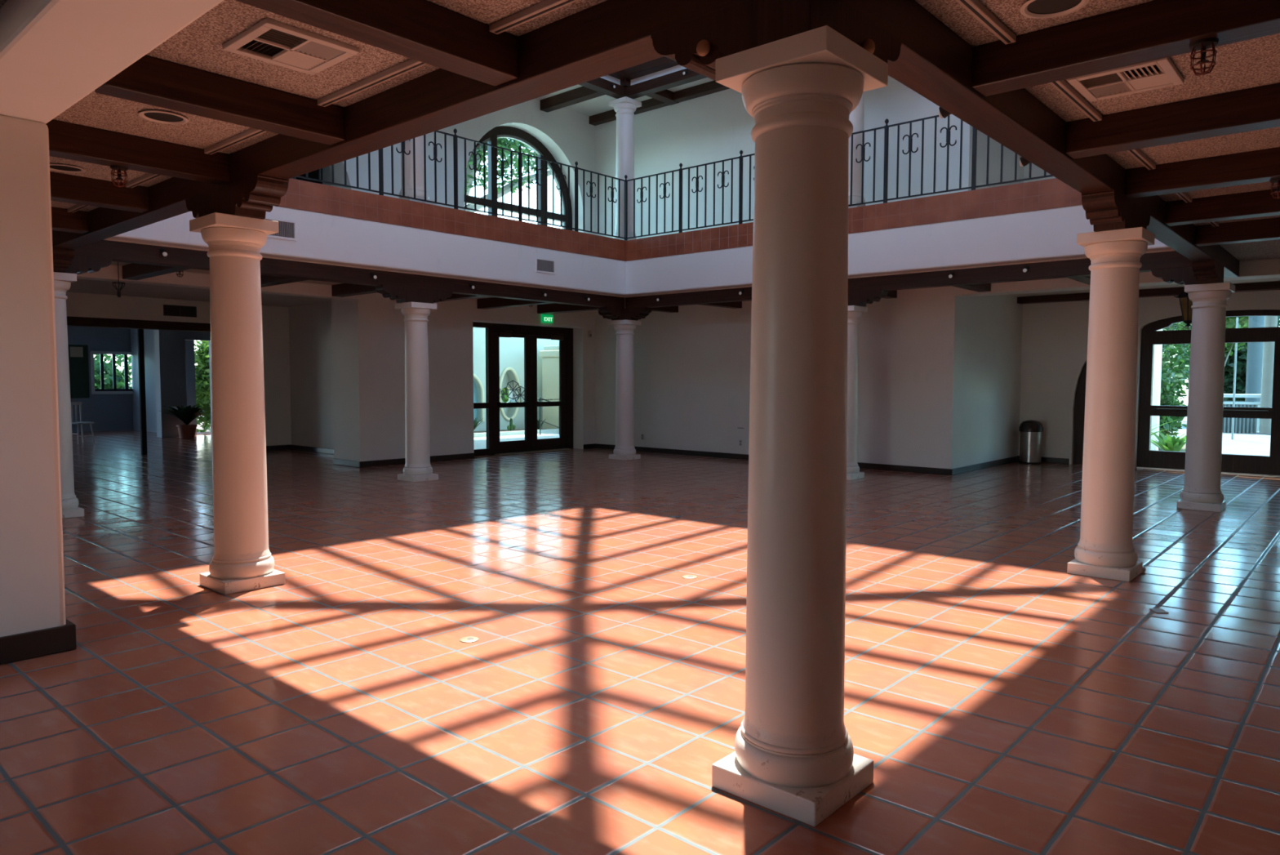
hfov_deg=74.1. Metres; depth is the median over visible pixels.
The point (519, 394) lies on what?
iron grille
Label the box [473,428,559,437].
trim
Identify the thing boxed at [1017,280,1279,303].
ceiling beam
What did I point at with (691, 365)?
wall
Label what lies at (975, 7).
ceiling track
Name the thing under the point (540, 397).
handrail
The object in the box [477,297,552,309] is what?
ceiling beam
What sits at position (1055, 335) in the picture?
wall
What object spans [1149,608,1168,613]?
floor outlet
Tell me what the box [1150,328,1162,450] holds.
post
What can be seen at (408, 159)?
column
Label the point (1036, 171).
wall
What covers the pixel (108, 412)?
wall
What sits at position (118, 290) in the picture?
lampshade
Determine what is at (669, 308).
ceiling beam
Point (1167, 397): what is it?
shrub
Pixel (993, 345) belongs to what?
wall
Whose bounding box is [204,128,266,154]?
ceiling track
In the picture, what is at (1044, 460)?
baseboard
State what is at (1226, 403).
railing
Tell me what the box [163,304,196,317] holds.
air vent
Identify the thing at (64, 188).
ceiling beam
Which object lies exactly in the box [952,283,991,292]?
ceiling beam
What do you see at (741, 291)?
spotlight
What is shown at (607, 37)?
ceiling beam
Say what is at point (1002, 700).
floor
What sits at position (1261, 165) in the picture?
ceiling beam
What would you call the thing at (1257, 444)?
ground
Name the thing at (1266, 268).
wall
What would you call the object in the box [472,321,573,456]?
door
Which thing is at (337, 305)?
wall pier
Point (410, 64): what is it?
ceiling track
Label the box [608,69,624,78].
ceiling beam
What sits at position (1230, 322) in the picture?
tree
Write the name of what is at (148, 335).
wall
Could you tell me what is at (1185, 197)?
ceiling track
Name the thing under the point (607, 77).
wall
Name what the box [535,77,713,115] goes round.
ceiling
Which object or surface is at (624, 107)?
column
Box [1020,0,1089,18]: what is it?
recessed light
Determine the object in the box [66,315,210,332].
trim
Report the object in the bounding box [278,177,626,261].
trim
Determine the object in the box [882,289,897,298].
ceiling beam
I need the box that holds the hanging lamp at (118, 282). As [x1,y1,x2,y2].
[111,261,125,297]
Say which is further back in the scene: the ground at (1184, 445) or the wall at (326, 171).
the ground at (1184, 445)
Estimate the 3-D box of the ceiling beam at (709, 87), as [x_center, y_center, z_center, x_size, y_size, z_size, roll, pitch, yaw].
[1.895,-6.114,14.793,7.680,0.154,0.176,3,4,41]
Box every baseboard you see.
[0,617,76,664]
[266,444,290,450]
[290,444,333,453]
[333,457,359,466]
[359,453,474,467]
[582,443,595,448]
[595,443,952,475]
[951,455,1019,475]
[1041,457,1069,463]
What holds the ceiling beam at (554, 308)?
attached to the ceiling at (198, 45)
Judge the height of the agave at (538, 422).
0.332 m
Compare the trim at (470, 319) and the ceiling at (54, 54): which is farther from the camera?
the trim at (470, 319)
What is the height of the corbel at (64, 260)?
0.206 m
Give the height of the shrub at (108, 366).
3.284 m
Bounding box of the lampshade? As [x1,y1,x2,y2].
[111,281,125,297]
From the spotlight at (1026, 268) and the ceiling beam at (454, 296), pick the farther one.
the ceiling beam at (454, 296)
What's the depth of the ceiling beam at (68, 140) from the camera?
5.12 m
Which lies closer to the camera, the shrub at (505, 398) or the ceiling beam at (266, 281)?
the ceiling beam at (266, 281)
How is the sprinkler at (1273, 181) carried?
attached to the ceiling beam at (1261, 165)
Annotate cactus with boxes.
[506,417,515,431]
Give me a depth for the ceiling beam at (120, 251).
10.99 m
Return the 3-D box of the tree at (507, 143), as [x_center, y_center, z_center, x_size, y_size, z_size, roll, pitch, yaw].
[-3.776,-4.657,21.329,2.318,9.780,7.701,3,4,41]
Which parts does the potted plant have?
pot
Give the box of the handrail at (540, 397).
[539,397,559,435]
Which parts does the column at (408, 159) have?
moulding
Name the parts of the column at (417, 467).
moulding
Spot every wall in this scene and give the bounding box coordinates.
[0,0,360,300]
[0,114,66,636]
[66,291,291,445]
[66,325,133,431]
[107,205,625,295]
[130,328,196,435]
[288,302,333,448]
[296,168,322,183]
[322,165,336,186]
[328,98,595,461]
[472,327,559,431]
[595,75,980,468]
[600,74,620,84]
[620,204,1172,296]
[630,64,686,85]
[953,257,1279,297]
[961,294,1022,466]
[978,131,1024,189]
[1018,289,1279,467]
[1023,163,1056,182]
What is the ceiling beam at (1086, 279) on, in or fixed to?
attached to the ceiling at (198, 45)
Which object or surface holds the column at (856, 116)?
on the trim at (1049, 193)
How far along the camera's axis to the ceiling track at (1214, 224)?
7.73 m
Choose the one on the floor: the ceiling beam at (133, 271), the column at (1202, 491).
the column at (1202, 491)
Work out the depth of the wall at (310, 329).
16.61 m
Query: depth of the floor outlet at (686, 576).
6.10 m
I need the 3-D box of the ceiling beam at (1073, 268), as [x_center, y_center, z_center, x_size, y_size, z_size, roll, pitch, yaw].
[3.018,-2.053,12.249,8.592,0.214,0.192,3,4,41]
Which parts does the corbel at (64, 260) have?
bracket arm, bracket arm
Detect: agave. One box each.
[473,417,483,430]
[537,418,545,429]
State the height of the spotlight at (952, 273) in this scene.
0.089 m
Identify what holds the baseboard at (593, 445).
attached to the wall at (375, 330)
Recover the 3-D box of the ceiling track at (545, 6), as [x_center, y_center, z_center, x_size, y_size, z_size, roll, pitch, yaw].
[-0.151,-1.625,3.113,1.222,0.031,0.045,3,4,41]
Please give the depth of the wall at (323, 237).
11.53 m
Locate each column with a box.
[53,271,84,518]
[189,212,284,595]
[395,302,438,481]
[399,134,435,204]
[608,96,641,239]
[608,319,641,460]
[711,25,888,826]
[846,305,867,479]
[848,91,866,208]
[1066,226,1155,582]
[1176,282,1235,511]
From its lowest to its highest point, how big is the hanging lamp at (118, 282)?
0.522 m
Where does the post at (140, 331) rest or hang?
on the floor
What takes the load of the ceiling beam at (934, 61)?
attached to the ceiling at (198, 45)
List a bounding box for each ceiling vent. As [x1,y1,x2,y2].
[222,17,359,75]
[1066,57,1184,102]
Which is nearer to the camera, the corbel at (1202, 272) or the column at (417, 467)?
the corbel at (1202, 272)
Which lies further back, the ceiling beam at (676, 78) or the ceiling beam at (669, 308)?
the ceiling beam at (669, 308)
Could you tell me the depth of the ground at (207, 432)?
22.50 m
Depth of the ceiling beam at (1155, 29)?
3.37 m
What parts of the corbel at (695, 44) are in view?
bracket arm, bracket arm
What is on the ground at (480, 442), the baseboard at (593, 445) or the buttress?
the buttress
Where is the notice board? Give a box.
[67,344,89,398]
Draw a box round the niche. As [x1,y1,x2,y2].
[500,372,511,414]
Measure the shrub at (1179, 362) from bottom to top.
3.912 m
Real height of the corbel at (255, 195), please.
0.206 m
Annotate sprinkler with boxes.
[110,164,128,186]
[176,270,183,277]
[1188,37,1218,75]
[1270,177,1279,198]
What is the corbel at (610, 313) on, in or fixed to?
on the column at (624, 449)
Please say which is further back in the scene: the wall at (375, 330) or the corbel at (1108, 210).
the wall at (375, 330)
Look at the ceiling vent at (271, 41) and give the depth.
3.71 m
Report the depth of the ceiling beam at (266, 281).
11.33 m
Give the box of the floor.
[0,429,1279,854]
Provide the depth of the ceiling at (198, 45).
4.23 m
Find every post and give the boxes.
[137,328,147,454]
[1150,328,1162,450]
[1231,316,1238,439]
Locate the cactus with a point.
(511, 426)
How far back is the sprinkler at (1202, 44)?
3.22 m
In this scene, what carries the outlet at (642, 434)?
attached to the wall at (691, 365)
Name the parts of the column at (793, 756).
moulding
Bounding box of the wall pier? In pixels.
[331,298,346,459]
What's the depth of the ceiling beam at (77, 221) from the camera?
7.33 m
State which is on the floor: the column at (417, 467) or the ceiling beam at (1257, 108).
the column at (417, 467)
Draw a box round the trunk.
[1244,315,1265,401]
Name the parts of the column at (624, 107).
moulding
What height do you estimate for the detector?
0.141 m
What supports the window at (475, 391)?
in the wall at (511, 348)
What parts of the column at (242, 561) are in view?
moulding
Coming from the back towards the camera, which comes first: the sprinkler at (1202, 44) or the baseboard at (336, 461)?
the baseboard at (336, 461)
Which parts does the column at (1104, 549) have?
moulding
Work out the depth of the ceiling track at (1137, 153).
5.49 m
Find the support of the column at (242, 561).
on the floor
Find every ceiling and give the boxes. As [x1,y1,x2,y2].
[0,0,1279,306]
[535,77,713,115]
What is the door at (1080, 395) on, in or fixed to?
in the wall at (1055, 335)
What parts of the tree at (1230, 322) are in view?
stem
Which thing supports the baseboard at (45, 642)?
attached to the wall at (33, 597)
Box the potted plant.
[159,404,211,438]
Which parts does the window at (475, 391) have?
niche panel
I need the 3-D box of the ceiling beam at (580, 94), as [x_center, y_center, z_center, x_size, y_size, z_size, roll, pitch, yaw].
[-1.095,-6.151,15.674,2.032,0.192,0.192,3,4,41]
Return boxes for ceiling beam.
[45,119,230,184]
[49,171,149,212]
[51,206,88,233]
[52,0,746,248]
[74,240,625,307]
[94,54,345,145]
[122,262,189,279]
[235,0,518,85]
[260,275,307,287]
[331,283,377,297]
[445,293,484,300]
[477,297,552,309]
[537,302,599,314]
[540,86,604,112]
[578,77,625,98]
[589,80,729,125]
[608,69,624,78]
[617,56,678,79]
[625,68,706,98]
[625,250,1192,307]
[646,88,679,105]
[652,306,678,312]
[701,301,742,308]
[843,0,1239,277]
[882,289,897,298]
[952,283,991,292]
[972,0,1279,96]
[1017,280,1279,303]
[1065,82,1279,158]
[1067,275,1090,284]
[1124,146,1279,198]
[1164,188,1279,226]
[1195,217,1279,246]
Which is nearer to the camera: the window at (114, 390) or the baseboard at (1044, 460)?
the baseboard at (1044, 460)
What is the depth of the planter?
23.87 m
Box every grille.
[501,379,524,402]
[537,258,552,271]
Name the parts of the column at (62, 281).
moulding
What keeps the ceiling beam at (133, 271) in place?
attached to the ceiling at (198, 45)
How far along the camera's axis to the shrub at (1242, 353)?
28.24 m
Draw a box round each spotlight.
[160,248,168,256]
[370,272,377,279]
[468,283,475,288]
[541,290,546,296]
[682,69,688,75]
[738,288,744,294]
[938,106,950,118]
[948,271,954,278]
[1019,156,1030,166]
[1022,265,1029,272]
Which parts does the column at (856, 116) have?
moulding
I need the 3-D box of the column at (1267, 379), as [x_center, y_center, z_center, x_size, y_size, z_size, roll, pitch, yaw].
[17.245,-2.626,23.190,2.247,5.600,2.304,3,4,41]
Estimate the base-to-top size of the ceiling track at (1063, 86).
0.031 m
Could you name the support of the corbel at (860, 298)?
on the column at (854, 313)
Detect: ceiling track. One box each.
[67,204,88,212]
[125,173,162,187]
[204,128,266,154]
[317,58,426,106]
[488,0,577,34]
[955,0,1016,44]
[1049,79,1102,121]
[1126,148,1155,169]
[1175,191,1192,202]
[1208,221,1218,226]
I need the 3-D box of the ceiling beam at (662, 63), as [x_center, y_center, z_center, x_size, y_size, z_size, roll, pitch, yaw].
[2.985,-5.969,11.985,8.976,0.128,0.320,3,4,41]
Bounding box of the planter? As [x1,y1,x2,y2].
[1222,417,1259,433]
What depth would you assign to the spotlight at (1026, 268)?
10.50 m
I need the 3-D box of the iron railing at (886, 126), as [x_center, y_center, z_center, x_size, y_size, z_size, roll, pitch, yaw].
[2.460,-3.645,12.295,7.170,1.171,0.054,3,4,41]
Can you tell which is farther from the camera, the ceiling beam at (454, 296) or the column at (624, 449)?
the column at (624, 449)
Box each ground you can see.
[196,418,211,435]
[473,427,546,432]
[474,431,559,448]
[1158,444,1186,451]
[1164,404,1271,455]
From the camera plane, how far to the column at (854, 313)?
12.19 m
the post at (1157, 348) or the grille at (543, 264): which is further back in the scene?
the post at (1157, 348)
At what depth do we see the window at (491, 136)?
16.52 m
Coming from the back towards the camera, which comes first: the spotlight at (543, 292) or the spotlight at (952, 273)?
the spotlight at (543, 292)
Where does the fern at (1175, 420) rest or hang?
on the ground at (1257, 444)
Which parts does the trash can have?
lid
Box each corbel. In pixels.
[52,247,112,274]
[185,173,288,218]
[374,284,453,303]
[598,306,652,320]
[620,78,631,86]
[650,0,902,79]
[848,288,888,306]
[1081,189,1150,231]
[1151,259,1224,284]
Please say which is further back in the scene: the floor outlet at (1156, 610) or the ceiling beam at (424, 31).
the floor outlet at (1156, 610)
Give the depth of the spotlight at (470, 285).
12.45 m
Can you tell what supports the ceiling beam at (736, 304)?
attached to the ceiling at (198, 45)
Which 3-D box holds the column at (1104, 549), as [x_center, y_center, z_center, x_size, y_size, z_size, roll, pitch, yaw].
[3.445,-0.162,6.213,0.416,2.483,0.416,3,4,41]
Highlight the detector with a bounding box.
[587,330,591,337]
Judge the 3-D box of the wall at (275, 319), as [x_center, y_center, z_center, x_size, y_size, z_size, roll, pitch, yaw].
[-10.520,-0.801,13.524,0.256,2.880,10.048,3,4,41]
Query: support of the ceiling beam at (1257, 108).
attached to the ceiling at (198, 45)
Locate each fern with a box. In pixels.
[1151,419,1177,435]
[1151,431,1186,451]
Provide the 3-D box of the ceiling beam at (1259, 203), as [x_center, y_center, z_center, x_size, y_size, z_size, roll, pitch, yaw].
[5.558,-1.692,5.894,3.264,0.176,0.166,3,4,41]
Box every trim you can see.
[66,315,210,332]
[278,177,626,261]
[470,319,584,328]
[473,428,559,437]
[626,177,1082,261]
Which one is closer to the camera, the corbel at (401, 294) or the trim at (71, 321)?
the corbel at (401, 294)
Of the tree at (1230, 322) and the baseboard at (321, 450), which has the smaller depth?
the baseboard at (321, 450)
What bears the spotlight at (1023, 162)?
attached to the ceiling beam at (934, 61)
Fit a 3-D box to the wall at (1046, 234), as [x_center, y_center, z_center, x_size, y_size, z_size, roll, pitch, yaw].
[2.961,-2.446,12.150,8.960,0.589,0.384,3,4,41]
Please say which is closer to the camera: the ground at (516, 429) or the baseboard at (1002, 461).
the baseboard at (1002, 461)
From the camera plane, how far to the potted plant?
20.22 m
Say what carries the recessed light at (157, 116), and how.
in the ceiling at (198, 45)
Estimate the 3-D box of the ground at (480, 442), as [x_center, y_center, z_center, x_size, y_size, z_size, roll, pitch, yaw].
[-1.703,0.232,21.406,5.104,0.019,12.640,3,4,41]
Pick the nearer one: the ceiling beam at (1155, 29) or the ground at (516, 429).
the ceiling beam at (1155, 29)
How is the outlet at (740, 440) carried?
attached to the wall at (691, 365)
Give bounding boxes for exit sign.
[541,314,553,323]
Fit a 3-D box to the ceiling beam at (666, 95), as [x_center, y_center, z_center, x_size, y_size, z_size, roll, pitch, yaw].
[0.230,-6.155,15.506,0.208,0.160,1.312,3,4,41]
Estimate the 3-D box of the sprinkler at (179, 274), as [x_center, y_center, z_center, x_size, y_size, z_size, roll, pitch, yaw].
[-6.070,-2.042,11.186,0.096,0.121,0.096,3,4,41]
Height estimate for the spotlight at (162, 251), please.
0.089 m
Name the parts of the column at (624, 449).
moulding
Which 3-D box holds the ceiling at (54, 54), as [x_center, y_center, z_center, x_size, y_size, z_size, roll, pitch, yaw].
[-2.147,-1.692,5.634,14.464,0.186,8.768,3,4,41]
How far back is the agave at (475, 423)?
21.32 m
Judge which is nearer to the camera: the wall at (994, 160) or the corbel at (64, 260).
the corbel at (64, 260)
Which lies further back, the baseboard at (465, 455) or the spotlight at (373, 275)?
the baseboard at (465, 455)
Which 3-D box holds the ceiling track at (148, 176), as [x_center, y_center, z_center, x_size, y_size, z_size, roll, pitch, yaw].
[-3.361,-1.790,5.947,1.280,0.031,0.045,3,4,41]
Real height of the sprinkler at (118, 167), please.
0.121 m
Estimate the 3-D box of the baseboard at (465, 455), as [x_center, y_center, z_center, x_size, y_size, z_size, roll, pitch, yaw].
[-3.771,0.554,14.553,0.022,0.096,2.298,3,4,41]
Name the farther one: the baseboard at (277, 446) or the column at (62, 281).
the baseboard at (277, 446)
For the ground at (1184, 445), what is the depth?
17.80 m
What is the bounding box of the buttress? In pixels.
[539,345,559,428]
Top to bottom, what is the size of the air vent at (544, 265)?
0.230 m
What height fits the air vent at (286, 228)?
0.240 m
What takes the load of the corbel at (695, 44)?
on the column at (793, 756)
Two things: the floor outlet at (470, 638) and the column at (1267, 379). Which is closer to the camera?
the floor outlet at (470, 638)
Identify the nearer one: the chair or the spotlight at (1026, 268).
the spotlight at (1026, 268)
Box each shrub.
[93,353,132,388]
[194,340,211,431]
[501,386,508,402]
[1159,347,1187,441]
[1162,321,1191,435]
[1169,315,1279,400]
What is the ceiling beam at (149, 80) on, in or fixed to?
attached to the ceiling at (198, 45)
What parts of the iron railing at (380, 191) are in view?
post, post, rail, post, rail, post, post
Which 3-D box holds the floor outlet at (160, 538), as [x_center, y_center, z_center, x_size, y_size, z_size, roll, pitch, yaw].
[-4.218,0.985,7.533,0.128,0.008,0.128,3,4,41]
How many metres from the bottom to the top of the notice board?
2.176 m
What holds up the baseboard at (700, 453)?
attached to the wall at (691, 365)
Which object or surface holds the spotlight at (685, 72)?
attached to the ceiling beam at (676, 78)
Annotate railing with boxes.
[291,128,627,239]
[626,113,1053,239]
[1222,393,1261,407]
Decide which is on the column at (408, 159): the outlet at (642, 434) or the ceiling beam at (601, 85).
the ceiling beam at (601, 85)
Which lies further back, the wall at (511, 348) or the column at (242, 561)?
the wall at (511, 348)
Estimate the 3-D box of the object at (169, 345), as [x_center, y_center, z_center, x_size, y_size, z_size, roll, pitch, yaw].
[-10.894,-1.250,21.639,0.320,2.880,2.592,3,4,41]
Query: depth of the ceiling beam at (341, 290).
12.79 m
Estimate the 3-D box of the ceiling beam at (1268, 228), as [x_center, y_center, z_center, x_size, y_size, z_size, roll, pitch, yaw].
[6.491,-1.748,6.947,3.264,0.176,0.166,3,4,41]
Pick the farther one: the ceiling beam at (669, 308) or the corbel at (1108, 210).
the ceiling beam at (669, 308)
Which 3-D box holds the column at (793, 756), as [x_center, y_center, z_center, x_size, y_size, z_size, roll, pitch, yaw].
[0.540,0.013,2.908,0.416,2.483,0.416,3,4,41]
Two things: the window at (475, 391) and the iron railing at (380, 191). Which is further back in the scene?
the window at (475, 391)
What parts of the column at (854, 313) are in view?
moulding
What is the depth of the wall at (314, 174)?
14.41 m
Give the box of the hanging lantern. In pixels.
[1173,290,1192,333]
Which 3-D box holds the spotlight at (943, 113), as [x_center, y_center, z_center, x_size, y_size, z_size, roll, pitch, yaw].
[1.490,-1.548,4.111,0.077,0.089,0.061,3,4,41]
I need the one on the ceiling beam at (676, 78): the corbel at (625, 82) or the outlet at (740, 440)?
the corbel at (625, 82)
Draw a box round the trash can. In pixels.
[1018,419,1043,464]
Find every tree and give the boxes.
[463,137,552,212]
[1170,315,1248,365]
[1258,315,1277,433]
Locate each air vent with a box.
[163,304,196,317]
[263,216,297,240]
[535,257,555,274]
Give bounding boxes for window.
[90,351,133,394]
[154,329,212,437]
[466,125,572,230]
[473,373,484,421]
[499,366,524,421]
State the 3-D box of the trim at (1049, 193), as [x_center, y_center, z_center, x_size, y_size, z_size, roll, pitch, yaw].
[2.959,-2.909,12.121,8.960,0.352,0.394,3,4,41]
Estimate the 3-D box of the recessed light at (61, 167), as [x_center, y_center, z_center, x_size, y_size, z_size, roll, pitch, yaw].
[-3.982,-1.795,5.872,0.243,0.013,0.243,3,4,41]
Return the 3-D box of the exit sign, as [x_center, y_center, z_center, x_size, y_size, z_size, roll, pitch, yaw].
[-1.808,-2.127,16.583,0.058,0.160,0.269,3,4,41]
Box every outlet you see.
[156,537,173,540]
[459,635,478,642]
[640,433,644,439]
[682,574,697,578]
[738,439,742,445]
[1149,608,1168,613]
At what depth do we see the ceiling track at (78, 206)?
7.17 m
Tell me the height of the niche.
1.536 m
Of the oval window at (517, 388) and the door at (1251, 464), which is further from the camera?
the oval window at (517, 388)
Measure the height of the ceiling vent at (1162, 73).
0.022 m
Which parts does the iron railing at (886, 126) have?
post, post, rail, rail, post, post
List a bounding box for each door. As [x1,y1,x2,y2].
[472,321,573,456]
[1072,361,1086,464]
[1136,309,1279,476]
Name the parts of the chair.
backrest, leg, leg, seat, leg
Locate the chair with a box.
[71,401,95,444]
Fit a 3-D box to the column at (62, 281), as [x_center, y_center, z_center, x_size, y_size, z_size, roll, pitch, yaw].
[-6.016,-0.322,8.662,0.416,2.483,0.416,3,4,41]
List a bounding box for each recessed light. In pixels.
[49,163,85,173]
[138,110,188,124]
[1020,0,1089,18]
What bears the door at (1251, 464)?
in the wall at (1055, 335)
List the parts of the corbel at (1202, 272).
bracket arm, bracket arm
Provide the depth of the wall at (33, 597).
4.25 m
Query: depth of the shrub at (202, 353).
22.47 m

